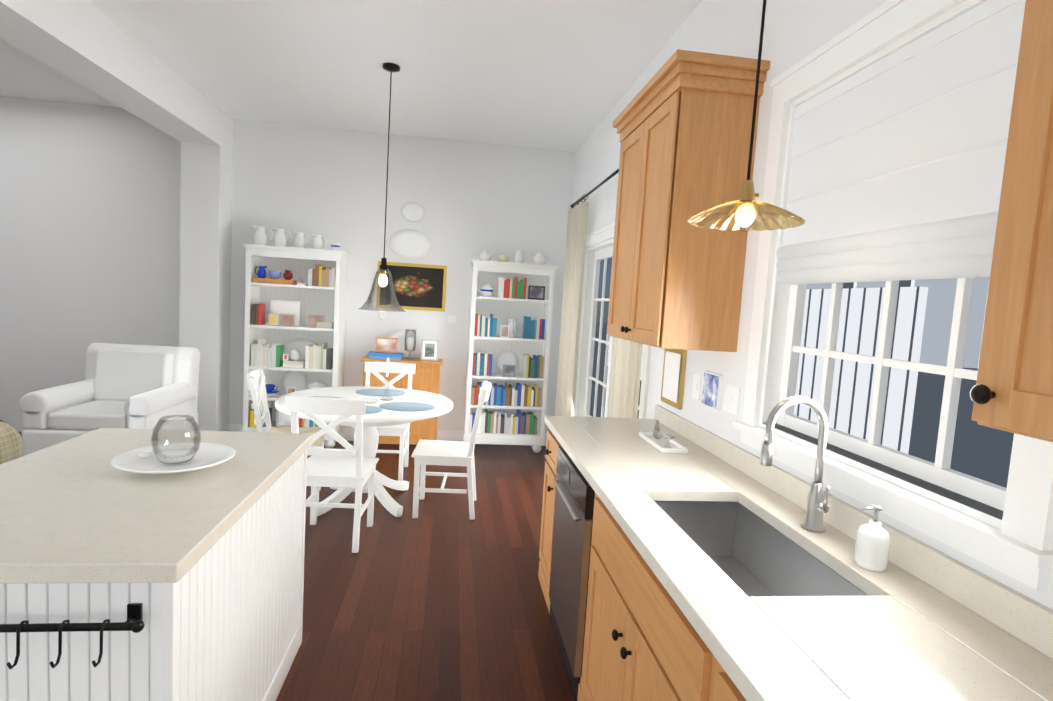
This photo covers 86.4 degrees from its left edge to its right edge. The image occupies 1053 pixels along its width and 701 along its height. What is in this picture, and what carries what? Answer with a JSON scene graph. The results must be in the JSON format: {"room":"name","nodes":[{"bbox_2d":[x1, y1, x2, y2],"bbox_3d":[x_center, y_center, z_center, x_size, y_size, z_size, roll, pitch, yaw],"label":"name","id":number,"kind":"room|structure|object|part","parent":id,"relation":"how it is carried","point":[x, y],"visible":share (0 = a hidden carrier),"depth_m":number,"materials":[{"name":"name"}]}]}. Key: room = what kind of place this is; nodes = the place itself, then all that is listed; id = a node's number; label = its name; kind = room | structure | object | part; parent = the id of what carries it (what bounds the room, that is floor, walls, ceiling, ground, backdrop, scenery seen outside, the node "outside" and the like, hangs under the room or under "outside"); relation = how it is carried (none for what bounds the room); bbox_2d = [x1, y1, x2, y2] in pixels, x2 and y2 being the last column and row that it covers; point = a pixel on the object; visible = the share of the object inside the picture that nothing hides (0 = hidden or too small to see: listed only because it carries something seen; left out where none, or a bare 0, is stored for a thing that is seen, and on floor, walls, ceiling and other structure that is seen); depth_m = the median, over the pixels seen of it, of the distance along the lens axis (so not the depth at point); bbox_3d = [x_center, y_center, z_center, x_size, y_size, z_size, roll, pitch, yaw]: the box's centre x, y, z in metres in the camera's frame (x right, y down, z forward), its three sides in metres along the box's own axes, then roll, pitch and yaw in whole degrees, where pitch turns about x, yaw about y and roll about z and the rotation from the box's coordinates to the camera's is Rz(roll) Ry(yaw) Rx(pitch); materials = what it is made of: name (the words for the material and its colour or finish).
{"room":"kitchen","nodes":[
{"label":"kitchen","id":0,"kind":"room"},
{"bbox_2d":[0,0,232,429],"bbox_3d":[-2.598,-0.323,1.574,0.340,3.150,8.070,3,5,-8],"label":"wall","id":1,"kind":"structure","parent":0,"point":[88,45],"depth_m":4.93,"materials":[{"name":"white paint"}]},
{"bbox_2d":[0,96,575,432],"bbox_3d":[-3.405,-0.712,5.580,7.720,3.150,0.120,3,5,-8],"label":"wall","id":2,"kind":"structure","parent":0,"point":[89,224],"depth_m":5.53,"materials":[{"name":"white paint"}]},
{"bbox_2d":[378,311,386,319],"bbox_3d":[-1.486,-0.363,5.794,0.090,0.090,0.003,3,5,-8],"label":"plate","id":3,"kind":"object","parent":2,"relation":"attached to","point":[382,315],"visible":0.98,"depth_m":5.79,"materials":[{"name":"white ceramic"}]},
{"bbox_2d":[226,424,546,445],"bbox_3d":[-1.349,0.896,5.924,3.399,0.140,0.015,3,5,-8],"label":"baseboard","id":4,"kind":"structure","parent":2,"relation":"attached to","point":[347,434],"depth_m":5.97,"materials":[{"name":"white wood"}]},
{"bbox_2d":[389,229,431,258],"bbox_3d":[-1.188,-1.091,5.759,0.430,0.300,0.014,3,5,-8],"label":"oval plate","id":5,"kind":"object","parent":2,"relation":"attached to","point":[410,244],"visible":1,"depth_m":5.76,"materials":[{"name":"white ceramic"}]},
{"bbox_2d":[376,261,446,311],"bbox_3d":[-1.184,-0.659,5.794,0.700,0.475,0.028,3,5,-8],"label":"painting","id":6,"kind":"object","parent":2,"relation":"attached to","point":[419,286],"visible":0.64,"depth_m":5.79},
{"bbox_2d":[401,202,424,221],"bbox_3d":[-1.159,-1.414,5.736,0.250,0.200,0.008,3,5,-8],"label":"plate","id":7,"kind":"object","parent":2,"relation":"attached to","point":[412,212],"visible":1,"depth_m":5.74,"materials":[{"name":"white ceramic"}]},
{"bbox_2d":[448,315,455,322],"bbox_3d":[-0.782,-0.330,5.878,0.080,0.075,0.023,3,5,-8],"label":"thermostat","id":8,"kind":"object","parent":2,"relation":"attached to","point":[451,318],"visible":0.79,"depth_m":5.87,"materials":[{"name":"white plastic"}]},
{"bbox_2d":[18,431,573,700],"bbox_3d":[-2.931,1.277,1.740,7.840,0.100,8.190,3,5,-8],"label":"floor","id":9,"kind":"structure","parent":0,"point":[441,597],"depth_m":2.90,"materials":[{"name":"brown wood"}]},
{"bbox_2d":[0,420,22,464],"bbox_3d":[-1.770,0.756,2.031,0.513,1.030,0.438,3,5,-4],"label":"stool","id":10,"kind":"object","parent":9,"relation":"on","point":[11,444],"visible":0.17,"depth_m":2.06,"materials":[{"name":"wicker"}]},
{"bbox_2d":[19,343,199,455],"bbox_3d":[-3.259,0.472,4.499,0.880,0.975,0.890,3,5,-8],"label":"armchair","id":11,"kind":"object","parent":9,"relation":"on","point":[128,386],"visible":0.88,"depth_m":4.50,"materials":[{"name":"white fabric"}]},
{"bbox_2d":[0,450,306,700],"bbox_3d":[-1.180,0.884,1.779,0.604,0.885,1.230,3,5,-8],"label":"kitchen island","id":12,"kind":"object","parent":9,"relation":"on","point":[222,618],"depth_m":1.33,"materials":[{"name":"white wood"}]},
{"bbox_3d":[-1.087,0.606,1.185,0.515,0.098,0.083,3,5,-8],"label":"hook rail","id":13,"kind":"part","parent":12,"relation":"part of","materials":[{"name":"black metal"}]},
{"bbox_2d":[0,428,312,583],"bbox_3d":[-1.256,0.413,1.764,0.840,0.044,1.200,3,5,-8],"label":"island countertop","id":14,"kind":"structure","parent":12,"relation":"on","point":[80,509],"depth_m":1.53,"materials":[{"name":"stone"}]},
{"bbox_2d":[110,442,235,473],"bbox_3d":[-1.166,0.367,1.868,0.354,0.038,0.354,3,5,-8],"label":"plate","id":15,"kind":"object","parent":14,"relation":"on","point":[207,455],"visible":0.75,"depth_m":1.86,"materials":[{"name":"white ceramic"}]},
{"bbox_2d":[138,452,152,456],"bbox_3d":[-1.278,0.349,1.882,0.045,0.016,0.029,3,5,-8],"label":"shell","id":16,"kind":"object","parent":15,"relation":"in","point":[145,454],"visible":1,"depth_m":1.87,"materials":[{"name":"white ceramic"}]},
{"bbox_2d":[150,415,200,464],"bbox_3d":[-1.162,0.296,1.862,0.144,0.150,0.144,3,5,-8],"label":"vase","id":17,"kind":"object","parent":15,"relation":"in","point":[173,456],"visible":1,"depth_m":1.85,"materials":[{"name":"clear glass"}]},
{"bbox_2d":[247,369,325,501],"bbox_3d":[-1.742,0.627,4.078,0.523,0.940,0.451,2,5,-18],"label":"dining chair","id":18,"kind":"object","parent":9,"relation":"on","point":[259,396],"visible":0.44,"depth_m":4.05,"materials":[{"name":"white wood"}]},
{"bbox_2d":[242,244,349,447],"bbox_3d":[-2.271,-0.028,5.533,0.904,1.933,0.366,3,5,-8],"label":"bookcase","id":19,"kind":"object","parent":9,"relation":"on","point":[328,302],"depth_m":5.50,"materials":[{"name":"white wood"}]},
{"bbox_2d":[250,265,335,426],"bbox_3d":[-2.270,-0.047,5.504,0.753,1.595,0.200,3,5,-8],"label":"books","id":20,"kind":"object","parent":19,"relation":"in","point":[265,354],"visible":0.67,"depth_m":5.41,"materials":[{"name":"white paper"}]},
{"bbox_3d":[-2.283,-0.030,5.527,0.746,1.554,0.275,3,5,-8],"label":"decor left shelves","id":21,"kind":"part","parent":19,"relation":"part of","materials":[{"name":"white wood"}]},
{"bbox_2d":[285,395,378,552],"bbox_3d":[-1.188,0.713,3.470,0.450,0.939,0.523,3,5,-4],"label":"dining chair","id":22,"kind":"object","parent":9,"relation":"on","point":[350,466],"visible":0.83,"depth_m":3.32,"materials":[{"name":"white wood"}]},
{"bbox_2d":[275,386,452,516],"bbox_3d":[-1.184,0.743,4.138,1.240,0.768,1.240,3,5,-8],"label":"dining table","id":23,"kind":"object","parent":9,"relation":"on","point":[442,405],"visible":0.54,"depth_m":4.04,"materials":[{"name":"white wood"}]},
{"bbox_2d":[363,358,392,403],"bbox_3d":[-1.081,0.213,4.050,0.232,0.310,0.241,3,5,-8],"label":"candle","id":24,"kind":"object","parent":23,"relation":"on","point":[370,400],"visible":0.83,"depth_m":4.12,"materials":[{"name":"white wax"}]},
{"bbox_2d":[356,389,404,395],"bbox_3d":[-1.148,0.332,4.416,0.370,0.005,0.317,3,5,-8],"label":"placemats","id":25,"kind":"object","parent":23,"relation":"on","point":[370,392],"depth_m":4.41,"materials":[{"name":"blue fabric"}]},
{"bbox_2d":[365,402,434,413],"bbox_3d":[-0.866,0.397,3.854,0.459,0.005,0.443,3,5,-8],"label":"placemats","id":26,"kind":"object","parent":23,"relation":"on","point":[404,406],"depth_m":3.88,"materials":[{"name":"blue fabric"}]},
{"bbox_2d":[352,362,415,480],"bbox_3d":[-1.228,0.594,4.844,0.450,0.939,0.523,3,5,-6],"label":"dining chair","id":27,"kind":"object","parent":9,"relation":"on","point":[400,430],"visible":0.58,"depth_m":4.98,"materials":[{"name":"white wood"}]},
{"bbox_2d":[361,355,442,444],"bbox_3d":[-1.272,0.534,5.712,0.780,0.905,0.370,3,5,-8],"label":"base cabinet","id":28,"kind":"object","parent":9,"relation":"on","point":[426,376],"visible":0.33,"depth_m":5.58,"materials":[{"name":"brown wood"}]},
{"bbox_2d":[367,329,438,360],"bbox_3d":[-1.231,-0.066,5.663,0.681,0.300,0.263,3,5,-8],"label":"decorations","id":29,"kind":"object","parent":28,"relation":"on","point":[407,344],"visible":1,"depth_m":5.64,"materials":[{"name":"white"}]},
{"bbox_2d":[411,380,490,519],"bbox_3d":[-0.543,0.699,4.091,0.523,0.939,0.450,3,5,-4],"label":"dining chair","id":30,"kind":"object","parent":9,"relation":"on","point":[442,453],"visible":1,"depth_m":3.92,"materials":[{"name":"white wood"}]},
{"bbox_2d":[463,260,557,452],"bbox_3d":[-0.193,0.074,5.820,0.864,1.933,0.346,3,5,-8],"label":"bookcase","id":31,"kind":"object","parent":9,"relation":"on","point":[502,310],"depth_m":5.78,"materials":[{"name":"white wood"}]},
{"bbox_2d":[469,277,544,434],"bbox_3d":[-0.190,0.049,5.799,0.718,1.605,0.196,3,5,-8],"label":"books","id":32,"kind":"object","parent":31,"relation":"in","point":[520,394],"visible":0.94,"depth_m":5.74,"materials":[{"name":"white paper"}]},
{"bbox_3d":[-0.190,-0.214,5.793,0.700,0.947,0.263,3,5,-8],"label":"right decorative shelves","id":33,"kind":"part","parent":31,"relation":"part of","materials":[{"name":"white wood"}]},
{"bbox_2d":[538,430,557,600],"bbox_3d":[0.432,0.880,2.981,0.648,0.884,0.420,3,5,-8],"label":"base cabinet","id":34,"kind":"object","parent":9,"relation":"on","point":[551,443],"depth_m":2.98,"materials":[{"name":"brown wood"}]},
{"bbox_2d":[544,405,1052,700],"bbox_3d":[0.630,0.502,1.595,0.658,0.124,3.200,3,5,-8],"label":"countertop","id":35,"kind":"structure","parent":34,"relation":"on","point":[921,621],"depth_m":1.23,"materials":[{"name":"stone"}]},
{"bbox_2d":[639,419,687,453],"bbox_3d":[0.633,0.388,2.607,0.120,0.100,0.310,3,5,-8],"label":"tray","id":36,"kind":"object","parent":35,"relation":"on","point":[659,440],"visible":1,"depth_m":2.60,"materials":[{"name":"white ceramic"}]},
{"bbox_2d":[654,501,867,596],"bbox_3d":[0.614,0.661,1.628,0.374,0.200,0.724,3,5,-8],"label":"sink basin","id":37,"kind":"object","parent":35,"relation":"in","point":[748,552],"visible":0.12,"depth_m":1.85,"materials":[{"name":"silver metal"}]},
{"bbox_2d":[760,396,830,531],"bbox_3d":[0.794,0.333,1.626,0.219,0.396,0.112,3,5,-8],"label":"faucet","id":38,"kind":"object","parent":35,"relation":"on","point":[817,503],"visible":1,"depth_m":1.64,"materials":[{"name":"silver metal"}]},
{"bbox_2d":[854,504,890,571],"bbox_3d":[0.885,0.474,1.432,0.077,0.158,0.074,3,5,-8],"label":"soap dispenser","id":39,"kind":"object","parent":35,"relation":"on","point":[873,541],"visible":1,"depth_m":1.41,"materials":[{"name":"white ceramic"}]},
{"bbox_2d":[546,442,647,700],"bbox_3d":[0.507,0.934,2.403,0.648,0.884,0.750,3,5,-8],"label":"base cabinet","id":40,"kind":"object","parent":9,"relation":"on","point":[611,548],"depth_m":1.89,"materials":[{"name":"brown wood"}]},
{"bbox_2d":[549,446,594,700],"bbox_3d":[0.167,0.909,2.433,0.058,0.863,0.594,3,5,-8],"label":"dishwasher","id":41,"kind":"object","parent":40,"relation":"in","point":[572,538],"visible":0.96,"depth_m":2.31,"materials":[{"name":"black"}]},
{"bbox_2d":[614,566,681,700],"bbox_3d":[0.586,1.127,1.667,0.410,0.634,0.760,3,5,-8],"label":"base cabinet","id":42,"kind":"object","parent":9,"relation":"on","point":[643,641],"depth_m":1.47,"materials":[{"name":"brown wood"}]},
{"bbox_2d":[678,612,745,700],"bbox_3d":[0.688,1.065,0.993,0.648,0.884,0.587,3,5,-8],"label":"base cabinet","id":43,"kind":"object","parent":9,"relation":"on","point":[701,677],"depth_m":1.16,"materials":[{"name":"brown wood"}]},
{"bbox_2d":[0,0,701,151],"bbox_3d":[-2.735,-1.956,1.466,7.840,0.100,8.190,3,5,-8],"label":"ceiling","id":44,"kind":"structure","parent":0,"point":[561,75],"depth_m":3.88,"materials":[{"name":"white paint"}]},
{"bbox_2d":[359,62,405,311],"bbox_3d":[-1.006,-1.151,4.035,0.344,1.724,0.344,3,5,-8],"label":"dining pendant light","id":45,"kind":"object","parent":44,"relation":"hanging from","point":[395,306],"visible":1,"depth_m":4.04,"materials":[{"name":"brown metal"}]},
{"bbox_2d":[687,0,805,230],"bbox_3d":[0.647,-1.021,1.506,0.305,1.360,0.305,3,5,-8],"label":"light","id":46,"kind":"object","parent":44,"relation":"hanging from","point":[746,211],"visible":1,"depth_m":1.54,"materials":[{"name":"gold metal"}]},
{"bbox_2d":[572,0,1052,609],"bbox_3d":[0.989,-0.151,2.112,0.120,3.150,8.190,3,5,-8],"label":"wall","id":47,"kind":"structure","parent":0,"point":[796,32],"depth_m":2.32,"materials":[{"name":"white paint"}]},
{"bbox_2d":[571,168,618,207],"bbox_3d":[0.636,-1.285,4.259,0.119,0.050,2.394,3,5,-8],"label":"curtain rod","id":48,"kind":"object","parent":47,"relation":"attached to","point":[599,185],"visible":0.27,"depth_m":4.48,"materials":[{"name":"black metal"}]},
{"bbox_2d":[555,194,588,415],"bbox_3d":[0.407,-0.148,5.282,0.084,2.497,0.566,3,5,-8],"label":"curtain","id":49,"kind":"object","parent":48,"relation":"hanging from","point":[571,303],"visible":0.85,"depth_m":5.12,"materials":[{"name":"fabric"}]},
{"bbox_2d":[608,337,642,418],"bbox_3d":[0.631,0.014,3.539,0.084,2.497,0.436,3,5,-8],"label":"curtain","id":50,"kind":"object","parent":48,"relation":"hanging from","point":[625,378],"visible":0.1,"depth_m":3.49,"materials":[{"name":"fabric"}]},
{"bbox_2d":[574,222,650,418],"bbox_3d":[0.657,0.122,4.367,0.145,2.185,1.970,3,5,-8],"label":"door frame","id":51,"kind":"structure","parent":47,"relation":"attached to","point":[595,254],"depth_m":5.09,"materials":[{"name":"white wood"}]},
{"bbox_2d":[661,349,686,409],"bbox_3d":[0.783,0.138,2.998,0.022,0.310,0.260,3,5,-8],"label":"picture frame","id":52,"kind":"object","parent":47,"relation":"attached to","point":[673,379],"visible":0.89,"depth_m":2.96,"materials":[{"name":"brown metal"}]},
{"bbox_2d":[607,49,769,351],"bbox_3d":[0.680,-0.615,2.672,0.385,1.160,0.890,3,5,-8],"label":"upper cabinet","id":53,"kind":"object","parent":47,"relation":"attached to","point":[682,122],"visible":1,"depth_m":2.31,"materials":[{"name":"brown wood"}]},
{"bbox_2d":[692,374,700,399],"bbox_3d":[0.824,0.177,2.723,0.009,0.115,0.075,3,5,-8],"label":"switch plate","id":54,"kind":"object","parent":47,"relation":"attached to","point":[696,378],"depth_m":2.71,"materials":[{"name":"white plastic"}]},
{"bbox_2d":[701,370,723,410],"bbox_3d":[0.841,0.180,2.544,0.022,0.160,0.160,3,5,-8],"label":"tile","id":55,"kind":"structure","parent":47,"relation":"attached to","point":[712,391],"depth_m":2.51,"materials":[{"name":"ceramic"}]},
{"bbox_2d":[723,384,740,415],"bbox_3d":[0.868,0.209,2.377,0.009,0.115,0.120,3,5,-8],"label":"switch plate","id":56,"kind":"object","parent":47,"relation":"attached to","point":[731,399],"depth_m":2.37,"materials":[{"name":"white plastic"}]},
{"bbox_2d":[732,0,1052,589],"bbox_3d":[1.027,-0.276,1.632,0.162,1.405,1.205,3,5,-8],"label":"window","id":57,"kind":"structure","parent":47,"relation":"in","point":[1017,546],"depth_m":1.63,"materials":[{"name":"white wood"}]},
{"bbox_2d":[775,0,1025,284],"bbox_3d":[1.033,-0.522,1.610,0.064,0.644,0.949,3,5,-8],"label":"roman shade","id":58,"kind":"object","parent":57,"relation":"attached to","point":[897,163],"visible":0.79,"depth_m":1.51,"materials":[{"name":"fabric"}]},
{"bbox_2d":[970,0,1052,441],"bbox_3d":[0.944,-0.440,0.624,0.385,1.190,0.645,3,5,-8],"label":"upper cabinet","id":59,"kind":"object","parent":47,"relation":"attached to","point":[1011,391],"visible":1,"depth_m":0.84,"materials":[{"name":"brown wood"}]},
{"label":"outside","id":60,"kind":"structure","parent":0,"visible":0},
{"bbox_2d":[590,286,1013,487],"bbox_3d":[25.758,-0.524,32.725,56.800,2.200,63.000,3,5,-8],"label":"fence","id":61,"kind":"object","parent":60,"point":[912,411],"visible":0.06,"depth_m":6.84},
{"bbox_2d":[806,277,989,367],"bbox_3d":[24.060,-2.893,26.212,10.110,7.690,51.000,3,5,-8],"label":"sky","id":62,"kind":"structure","parent":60,"point":[938,321],"depth_m":25.67,"materials":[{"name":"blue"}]}
]}

